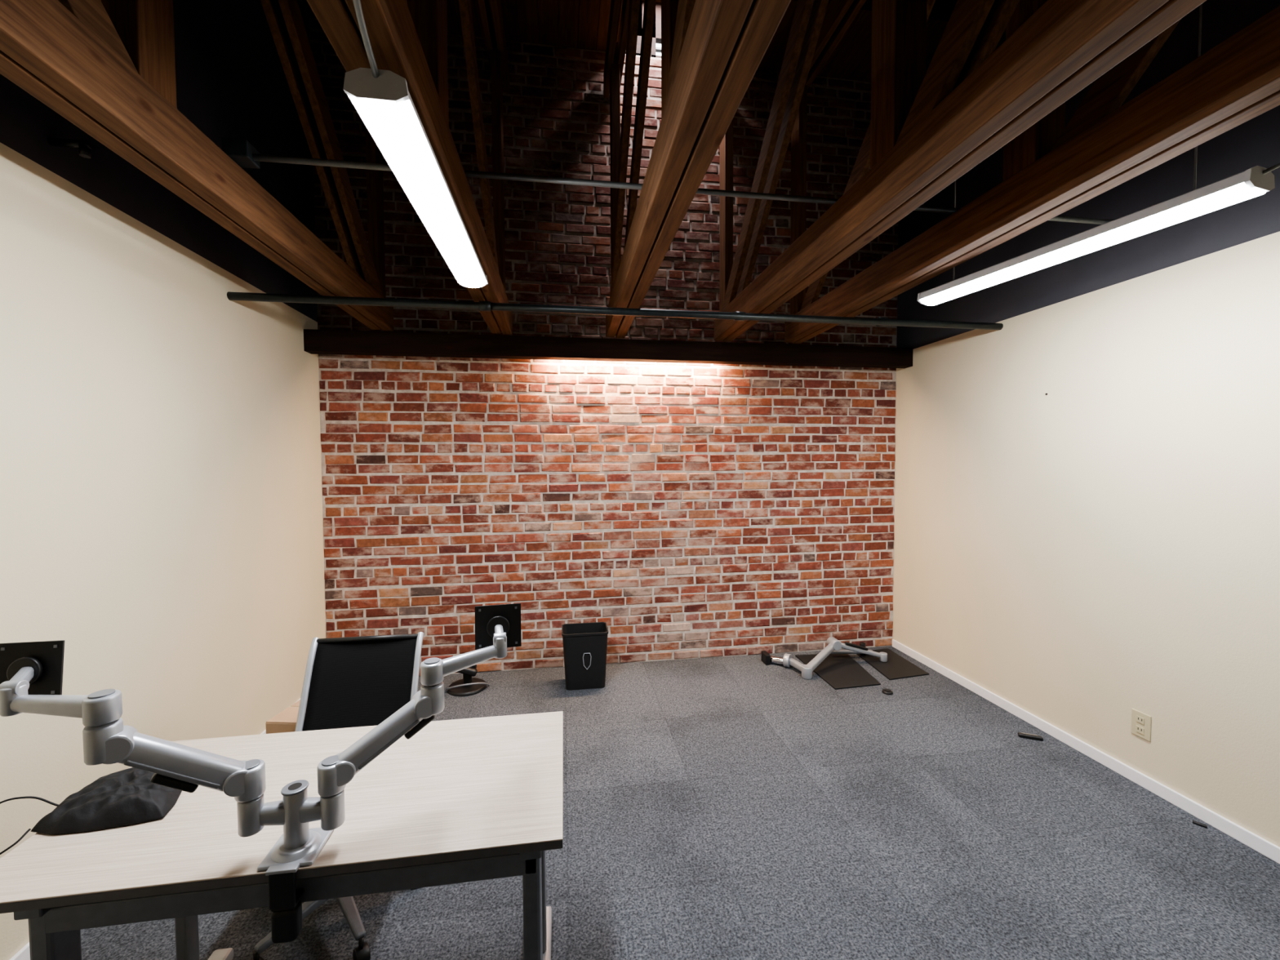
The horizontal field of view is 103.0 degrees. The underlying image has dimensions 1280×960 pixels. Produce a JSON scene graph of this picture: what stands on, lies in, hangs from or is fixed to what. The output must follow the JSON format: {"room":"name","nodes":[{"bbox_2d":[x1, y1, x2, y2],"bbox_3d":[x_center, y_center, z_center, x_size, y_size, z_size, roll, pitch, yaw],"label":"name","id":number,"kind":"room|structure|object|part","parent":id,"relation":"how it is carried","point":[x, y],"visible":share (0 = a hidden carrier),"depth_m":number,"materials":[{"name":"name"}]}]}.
{"room":"office","nodes":[
{"label":"office","id":0,"kind":"room"},
{"bbox_2d":[0,0,326,959],"bbox_3d":[-1.895,-0.812,0.576,0.120,4.800,6.360,-1,2,-9],"label":"wall","id":1,"kind":"structure","parent":0,"point":[162,516],"depth_m":2.17,"materials":[{"name":"beige paint"}]},
{"bbox_2d":[47,137,93,158],"bbox_3d":[-1.953,-1.141,1.750,0.120,0.052,0.028,-1,2,-9],"label":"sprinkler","id":2,"kind":"object","parent":1,"relation":"attached to","point":[84,147],"visible":1,"depth_m":1.74,"materials":[{"name":"black metal"}]},
{"bbox_2d":[8,698,300,959],"bbox_3d":[-1.817,1.554,0.670,0.014,0.062,6.155,-1,2,-9],"label":"baseboard","id":3,"kind":"structure","parent":1,"relation":"attached to","point":[24,953],"depth_m":1.62,"materials":[{"name":"white paint"}]},
{"bbox_2d":[226,291,1003,329],"bbox_3d":[0.084,-0.975,2.975,4.511,0.062,0.072,-1,2,-8],"label":"pipe","id":4,"kind":"object","parent":1,"relation":"attached to","point":[488,306],"visible":1,"depth_m":2.91,"materials":[{"name":"metal"}]},
{"bbox_2d":[309,17,897,675],"bbox_3d":[-0.078,-0.899,4.062,4.710,4.700,0.205,-1,2,-9],"label":"wall","id":5,"kind":"structure","parent":0,"point":[688,510],"depth_m":3.93,"materials":[{"name":"red brick"}]},
{"bbox_2d":[303,328,912,368],"bbox_3d":[-0.049,-0.969,3.863,4.510,0.145,0.198,-1,2,-9],"label":"beam","id":6,"kind":"structure","parent":5,"relation":"attached to","point":[315,341],"depth_m":3.73,"materials":[{"name":"brown wood"}]},
{"bbox_2d":[0,0,393,331],"bbox_3d":[-1.344,-1.926,0.634,0.140,2.005,6.090,-1,2,-9],"label":"roof truss","id":7,"kind":"object","parent":6,"relation":"on","point":[106,67],"visible":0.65,"depth_m":1.57,"materials":[{"name":"brown wood"}]},
{"bbox_3d":[-1.466,-1.955,1.450,0.120,1.665,0.140,-1,2,-9],"label":"post","id":8,"kind":"part","parent":7,"relation":"part of","materials":[{"name":"brown wood"}]},
{"bbox_3d":[-1.756,-2.020,3.374,0.060,1.973,0.135,-1,2,-9],"label":"post","id":9,"kind":"part","parent":7,"relation":"part of","materials":[{"name":"brown wood"}]},
{"bbox_2d":[218,137,1112,224],"bbox_3d":[0.330,-1.213,2.075,3.907,0.109,0.110,-1,2,-9],"label":"conduit","id":10,"kind":"object","parent":7,"relation":"attached to","point":[241,151],"visible":0.51,"depth_m":1.97,"materials":[{"name":"metal"}]},
{"bbox_2d":[306,0,512,334],"bbox_3d":[-0.558,-1.934,0.752,0.140,2.005,6.090,-1,2,-9],"label":"roof truss","id":11,"kind":"object","parent":6,"relation":"on","point":[408,38],"visible":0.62,"depth_m":1.60,"materials":[{"name":"brown wood"}]},
{"bbox_2d":[342,0,488,288],"bbox_3d":[-0.587,-0.991,1.213,0.154,0.316,2.245,-1,2,-9],"label":"ceiling light","id":12,"kind":"object","parent":11,"relation":"hanging from","point":[382,99],"visible":1,"depth_m":1.32,"materials":[{"name":"white plastic"}]},
{"bbox_3d":[-0.453,-0.997,0.624,0.056,0.264,1.041,-1,2,-12],"label":"cord","id":13,"kind":"part","parent":12,"relation":"part of","materials":[{"name":"grey metal"}]},
{"bbox_2d":[349,95,486,288],"bbox_3d":[-0.672,-0.865,1.725,0.122,0.026,1.190,-1,2,-9],"label":"diffuser","id":14,"kind":"object","parent":12,"relation":"attached to","point":[395,126],"depth_m":1.42,"materials":[{"name":"white plastic"}]},
{"bbox_3d":[-0.680,-1.963,1.568,0.120,1.665,0.140,-1,2,-9],"label":"post","id":15,"kind":"part","parent":11,"relation":"part of","materials":[{"name":"brown wood"}]},
{"bbox_3d":[-0.970,-2.028,3.492,0.060,1.973,0.135,-1,2,-9],"label":"post","id":16,"kind":"part","parent":11,"relation":"part of","materials":[{"name":"brown wood"}]},
{"bbox_2d":[603,0,791,337],"bbox_3d":[0.238,-1.942,0.872,0.140,2.005,6.090,-1,2,-9],"label":"roof truss","id":17,"kind":"object","parent":6,"relation":"on","point":[712,51],"visible":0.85,"depth_m":1.64,"materials":[{"name":"brown wood"}]},
{"bbox_3d":[-0.174,-2.036,3.612,0.060,1.973,0.135,-1,2,-9],"label":"post","id":18,"kind":"part","parent":17,"relation":"part of","materials":[{"name":"brown wood"}]},
{"bbox_3d":[0.116,-1.971,1.687,0.070,1.665,0.140,-1,2,-9],"label":"post","id":19,"kind":"part","parent":17,"relation":"part of","materials":[{"name":"brown wood"}]},
{"bbox_2d":[714,0,1206,341],"bbox_3d":[1.044,-1.950,0.993,0.140,2.005,6.090,-1,2,-9],"label":"roof truss","id":20,"kind":"object","parent":6,"relation":"on","point":[929,129],"visible":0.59,"depth_m":1.68,"materials":[{"name":"brown wood"}]},
{"bbox_3d":[0.632,-2.045,3.733,0.060,1.973,0.135,-1,2,-9],"label":"post","id":21,"kind":"part","parent":20,"relation":"part of","materials":[{"name":"brown wood"}]},
{"bbox_3d":[0.922,-1.979,1.808,0.120,1.665,0.140,-1,2,-9],"label":"post","id":22,"kind":"part","parent":20,"relation":"part of","materials":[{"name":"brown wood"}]},
{"bbox_2d":[784,0,1279,343],"bbox_3d":[1.598,-1.956,1.076,0.140,2.005,6.090,-1,2,-9],"label":"roof truss","id":23,"kind":"object","parent":6,"relation":"on","point":[1050,170],"visible":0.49,"depth_m":1.76,"materials":[{"name":"brown wood"}]},
{"bbox_3d":[1.186,-2.050,3.816,0.060,1.973,0.135,-1,2,-9],"label":"post","id":24,"kind":"part","parent":23,"relation":"part of","materials":[{"name":"brown wood"}]},
{"bbox_3d":[1.476,-1.985,1.891,0.120,1.665,0.140,-1,2,-9],"label":"post","id":25,"kind":"part","parent":23,"relation":"part of","materials":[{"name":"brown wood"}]},
{"bbox_2d":[625,52,661,57],"bbox_3d":[0.172,-3.258,3.951,0.620,0.020,0.050,-1,2,-9],"label":"sill","id":26,"kind":"structure","parent":5,"relation":"on","point":[637,54],"depth_m":3.92,"materials":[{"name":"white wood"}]},
{"bbox_2d":[625,0,642,55],"bbox_3d":[-0.061,-3.470,3.909,0.150,0.450,0.050,-1,2,-9],"label":"mullion","id":27,"kind":"object","parent":26,"relation":"on","point":[639,37],"visible":0.1,"depth_m":3.90,"materials":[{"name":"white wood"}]},
{"bbox_2d":[650,8,655,57],"bbox_3d":[0.099,-3.472,3.933,0.035,0.450,0.050,-1,2,-9],"label":"mullion","id":28,"kind":"object","parent":26,"relation":"on","point":[653,45],"visible":0.42,"depth_m":3.91,"materials":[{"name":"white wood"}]},
{"bbox_2d":[299,0,948,82],"bbox_3d":[0.376,-3.186,0.883,4.710,0.100,6.460,-1,2,-9],"label":"ceiling","id":29,"kind":"structure","parent":0,"point":[572,24],"depth_m":3.66,"materials":[{"name":"brown wood"}]},
{"bbox_2d":[637,0,661,44],"bbox_3d":[0.171,-3.547,3.941,0.620,0.300,0.050,-1,2,-9],"label":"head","id":30,"kind":"object","parent":29,"relation":"attached to","point":[658,5],"visible":0.02,"depth_m":3.91},
{"bbox_2d":[655,47,661,53],"bbox_3d":[0.172,-3.330,3.949,0.620,0.015,0.030,-1,2,-9],"label":"crossbar","id":31,"kind":"object","parent":29,"relation":"attached to","point":[657,49],"visible":0.02,"depth_m":3.94,"materials":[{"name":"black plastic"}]},
{"bbox_2d":[795,0,957,21],"bbox_3d":[0.046,-3.135,3.082,4.510,0.160,0.060,-1,2,-9],"label":"roof purlin","id":32,"kind":"structure","parent":29,"relation":"attached to","point":[942,10],"depth_m":3.35,"materials":[{"name":"brown wood"}]},
{"bbox_2d":[917,3,1279,306],"bbox_3d":[1.816,-1.978,1.779,0.234,2.194,1.836,-1,2,-23],"label":"ceiling light","id":33,"kind":"object","parent":29,"relation":"hanging from","point":[1255,181],"visible":0.94,"depth_m":1.83,"materials":[{"name":"white plastic"}]},
{"bbox_2d":[920,182,1265,306],"bbox_3d":[1.696,-0.905,2.110,0.122,0.026,1.167,-1,2,-18],"label":"diffuser","id":34,"kind":"object","parent":33,"relation":"attached to","point":[1228,194],"depth_m":1.88,"materials":[{"name":"white plastic"}]},
{"bbox_3d":[2.098,-1.038,1.292,0.051,0.251,0.671,-2,3,-37],"label":"cord","id":35,"kind":"part","parent":33,"relation":"part of","materials":[{"name":"grey metal"}]},
{"bbox_2d":[80,645,1279,959],"bbox_3d":[0.395,1.610,1.084,4.710,0.100,6.510,-1,2,-9],"label":"floor","id":36,"kind":"structure","parent":0,"point":[737,807],"depth_m":2.09,"materials":[{"name":"carpet"}]},
{"bbox_2d":[0,711,563,959],"bbox_3d":[-0.829,1.189,1.395,1.230,0.730,0.620,-1,2,-9],"label":"office desk","id":37,"kind":"object","parent":36,"relation":"on","point":[465,800],"visible":0.76,"depth_m":1.20,"materials":[{"name":"laminate"}]},
{"bbox_3d":[-1.256,1.204,1.104,0.042,0.625,0.070,-1,2,-9],"label":"leg","id":38,"kind":"part","parent":37,"relation":"part of","materials":[{"name":"black metal"}]},
{"bbox_2d":[0,767,182,854],"bbox_3d":[-1.396,0.813,1.306,0.405,0.098,0.259,-1,2,-17],"label":"cloth bag","id":39,"kind":"object","parent":37,"relation":"on","point":[126,797],"visible":0.83,"depth_m":1.24,"materials":[{"name":"black fabric"}]},
{"bbox_3d":[-1.311,1.191,1.470,0.032,0.625,0.050,-1,2,-9],"label":"leg","id":40,"kind":"part","parent":37,"relation":"part of","materials":[{"name":"grey metal"}]},
{"bbox_2d":[0,603,521,943],"bbox_3d":[-0.811,0.664,1.155,1.086,0.646,0.244,-1,2,-19],"label":"monitor arm","id":41,"kind":"object","parent":37,"relation":"attached to","point":[31,673],"visible":1,"depth_m":1.09,"materials":[{"name":"silver metal"}]},
{"bbox_3d":[-1.233,0.409,1.003,0.032,0.028,0.028,-1,2,-9],"label":"tilt knob","id":42,"kind":"part","parent":41,"relation":"part of","materials":[{"name":"silver metal"}]},
{"bbox_3d":[-1.299,0.405,1.084,0.122,0.118,0.017,-1,2,-9],"label":"vesa plate","id":43,"kind":"part","parent":41,"relation":"part of","materials":[{"name":"black metal"}]},
{"bbox_3d":[-0.938,0.579,1.044,0.202,0.166,0.044,-2,3,-36],"label":"spring arm","id":44,"kind":"part","parent":41,"relation":"part of","materials":[{"name":"silver metal"}]},
{"bbox_3d":[-0.762,0.952,1.100,0.052,0.075,0.037,-1,2,-9],"label":"clamp handle","id":45,"kind":"part","parent":41,"relation":"part of","materials":[{"name":"black plastic"}]},
{"bbox_2d":[288,782,302,790],"bbox_3d":[-0.771,0.684,1.138,0.026,0.001,0.026,-1,2,-9],"label":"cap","id":46,"kind":"object","parent":41,"relation":"attached to","point":[291,786],"depth_m":1.14,"materials":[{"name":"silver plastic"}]},
{"bbox_3d":[-0.770,0.827,1.147,0.110,0.010,0.112,-1,2,-9],"label":"clamp plate","id":47,"kind":"part","parent":41,"relation":"part of","materials":[{"name":"silver metal"}]},
{"bbox_3d":[-0.770,0.751,1.141,0.049,0.122,0.049,-1,2,-9],"label":"post","id":48,"kind":"part","parent":41,"relation":"part of","materials":[{"name":"silver metal"}]},
{"bbox_3d":[-0.603,0.603,1.202,0.193,0.138,0.044,-2,2,-33],"label":"spring arm","id":49,"kind":"part","parent":41,"relation":"part of","materials":[{"name":"silver metal"}]},
{"bbox_3d":[-0.391,0.404,1.404,0.122,0.118,0.015,-1,2,-15],"label":"vesa plate","id":50,"kind":"part","parent":41,"relation":"part of","materials":[{"name":"black metal"}]},
{"bbox_3d":[-0.374,0.422,1.360,0.032,0.028,0.028,-1,2,-15],"label":"tilt knob","id":51,"kind":"part","parent":41,"relation":"part of","materials":[{"name":"silver metal"}]},
{"bbox_3d":[-0.262,1.194,1.253,0.042,0.625,0.070,-1,2,-9],"label":"leg","id":52,"kind":"part","parent":37,"relation":"part of","materials":[{"name":"black metal"}]},
{"bbox_3d":[-0.317,1.181,1.619,0.032,0.625,0.050,-1,2,-9],"label":"leg","id":53,"kind":"part","parent":37,"relation":"part of","materials":[{"name":"grey metal"}]},
{"bbox_2d":[265,699,300,733],"bbox_3d":[-1.453,1.285,2.357,0.344,0.474,0.280,0,2,3],"label":"cardboard box","id":54,"kind":"object","parent":36,"relation":"on","point":[285,721],"visible":0.13,"depth_m":2.22,"materials":[{"name":"beige cardboard"}]},
{"bbox_2d":[252,631,423,959],"bbox_3d":[-1.085,1.097,1.870,0.554,0.881,0.624,-1,2,-9],"label":"office chair","id":55,"kind":"object","parent":36,"relation":"on","point":[349,682],"visible":0.27,"depth_m":2.06,"materials":[{"name":"fabric"}]},
{"bbox_3d":[-1.193,1.484,1.583,0.016,0.040,0.016,-1,2,-9],"label":"caster stem","id":56,"kind":"part","parent":55,"relation":"part of","materials":[{"name":"black plastic"}]},
{"bbox_3d":[-1.300,0.888,1.865,0.025,0.462,0.529,-1,2,-9],"label":"frame","id":57,"kind":"part","parent":55,"relation":"part of","materials":[{"name":"silver metal"}]},
{"bbox_3d":[-0.891,1.481,1.629,0.016,0.040,0.016,-1,2,-9],"label":"caster stem","id":58,"kind":"part","parent":55,"relation":"part of","materials":[{"name":"black plastic"}]},
{"bbox_3d":[-1.135,0.663,2.132,0.395,0.020,0.020,-1,2,-9],"label":"rail","id":59,"kind":"part","parent":55,"relation":"part of","materials":[{"name":"black plastic"}]},
{"bbox_3d":[-0.894,0.884,1.926,0.025,0.462,0.529,-1,2,-9],"label":"frame","id":60,"kind":"part","parent":55,"relation":"part of","materials":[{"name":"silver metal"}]},
{"bbox_2d":[445,664,489,696],"bbox_3d":[-1.215,1.374,3.608,0.291,0.202,0.270,-1,2,-9],"label":"monitor stand","id":61,"kind":"object","parent":36,"relation":"on","point":[468,686],"visible":0.85,"depth_m":3.57,"materials":[{"name":"black plastic"}]},
{"bbox_2d":[561,622,608,690],"bbox_3d":[-0.396,1.266,3.669,0.326,0.405,0.240,-1,2,-9],"label":"waste bin","id":62,"kind":"object","parent":36,"relation":"on","point":[584,644],"visible":1,"depth_m":3.57,"materials":[{"name":"black plastic"}]},
{"bbox_2d":[761,636,887,679],"bbox_3d":[1.477,1.352,3.956,0.968,0.195,0.400,-1,2,-9],"label":"monitor arm","id":63,"kind":"object","parent":36,"relation":"on","point":[833,646],"visible":1,"depth_m":3.98,"materials":[{"name":"silver metal"}]},
{"bbox_3d":[1.094,1.416,3.990,0.214,0.064,0.056,1,2,33],"label":"clamp post","id":64,"kind":"part","parent":63,"relation":"part of","materials":[{"name":"silver metal"}]},
{"bbox_3d":[1.387,1.348,3.890,0.421,0.139,0.050,-2,3,-42],"label":"arm","id":65,"kind":"part","parent":63,"relation":"part of","materials":[{"name":"silver metal"}]},
{"bbox_3d":[1.715,1.394,4.133,0.352,0.035,0.030,0,2,-2],"label":"second arm","id":66,"kind":"part","parent":63,"relation":"part of","materials":[{"name":"grey metal"}]},
{"bbox_3d":[1.734,1.344,4.033,0.386,0.135,0.040,0,2,-2],"label":"arm","id":67,"kind":"part","parent":63,"relation":"part of","materials":[{"name":"silver metal"}]},
{"bbox_3d":[1.817,1.379,4.158,0.044,0.098,0.044,-1,2,-9],"label":"knob","id":68,"kind":"part","parent":63,"relation":"part of","materials":[{"name":"black plastic"}]},
{"bbox_2d":[795,653,880,689],"bbox_3d":[1.533,1.446,3.895,0.440,0.010,0.620,-1,2,-9],"label":"panel","id":69,"kind":"object","parent":36,"relation":"on","point":[840,671],"visible":0.79,"depth_m":3.83,"materials":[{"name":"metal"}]},
{"bbox_2d":[881,688,893,694],"bbox_3d":[1.703,1.454,3.506,0.070,0.020,0.070,-1,2,-9],"label":"cap","id":70,"kind":"object","parent":36,"relation":"on","point":[887,691],"visible":1,"depth_m":3.49,"materials":[{"name":"black plastic"}]},
{"bbox_2d":[857,648,928,679],"bbox_3d":[1.956,1.440,4.009,0.370,0.010,0.560,-1,2,-9],"label":"panel","id":71,"kind":"object","parent":36,"relation":"on","point":[896,667],"visible":0.76,"depth_m":3.93,"materials":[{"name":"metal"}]},
{"bbox_2d":[1017,732,1043,740],"bbox_3d":[2.241,1.471,2.925,0.117,0.022,0.028,1,2,22],"label":"knife","id":72,"kind":"object","parent":36,"relation":"on","point":[1020,734],"visible":1,"depth_m":2.92,"materials":[{"name":"black plastic"}]},
{"bbox_2d":[1192,820,1207,827],"bbox_3d":[2.445,1.503,2.225,0.016,0.009,0.043,-2,3,-44],"label":"scrap","id":73,"kind":"object","parent":36,"relation":"on","point":[1204,825],"visible":1,"depth_m":2.22,"materials":[{"name":"black plastic"}]},
{"bbox_2d":[893,0,1279,847],"bbox_3d":[2.684,-0.860,1.264,0.120,4.800,6.360,-1,2,-9],"label":"wall","id":74,"kind":"structure","parent":0,"point":[1101,546],"depth_m":2.57,"materials":[{"name":"beige paint"}]},
{"bbox_2d":[892,639,1279,863],"bbox_3d":[2.629,1.508,1.338,0.014,0.062,6.155,-1,2,-9],"label":"baseboard","id":75,"kind":"structure","parent":74,"relation":"attached to","point":[1244,836],"depth_m":2.58,"materials":[{"name":"white paint"}]},
{"bbox_2d":[1130,708,1151,742],"bbox_3d":[2.454,1.200,2.497,0.010,0.125,0.085,-1,2,-9],"label":"wall outlet","id":76,"kind":"object","parent":74,"relation":"attached to","point":[1140,722],"visible":1,"depth_m":2.49,"materials":[{"name":"beige plastic"}]},
{"bbox_2d":[1135,724,1144,734],"bbox_3d":[2.451,1.226,2.498,0.003,0.032,0.035,-1,2,-9],"label":"socket","id":77,"kind":"object","parent":76,"relation":"attached to","point":[1140,729],"depth_m":2.50,"materials":[{"name":"beige plastic"}]},
{"bbox_2d":[1136,715,1144,724],"bbox_3d":[2.451,1.176,2.496,0.003,0.032,0.035,-1,2,-9],"label":"socket","id":78,"kind":"object","parent":76,"relation":"attached to","point":[1140,718],"depth_m":2.50,"materials":[{"name":"beige plastic"}]}
]}

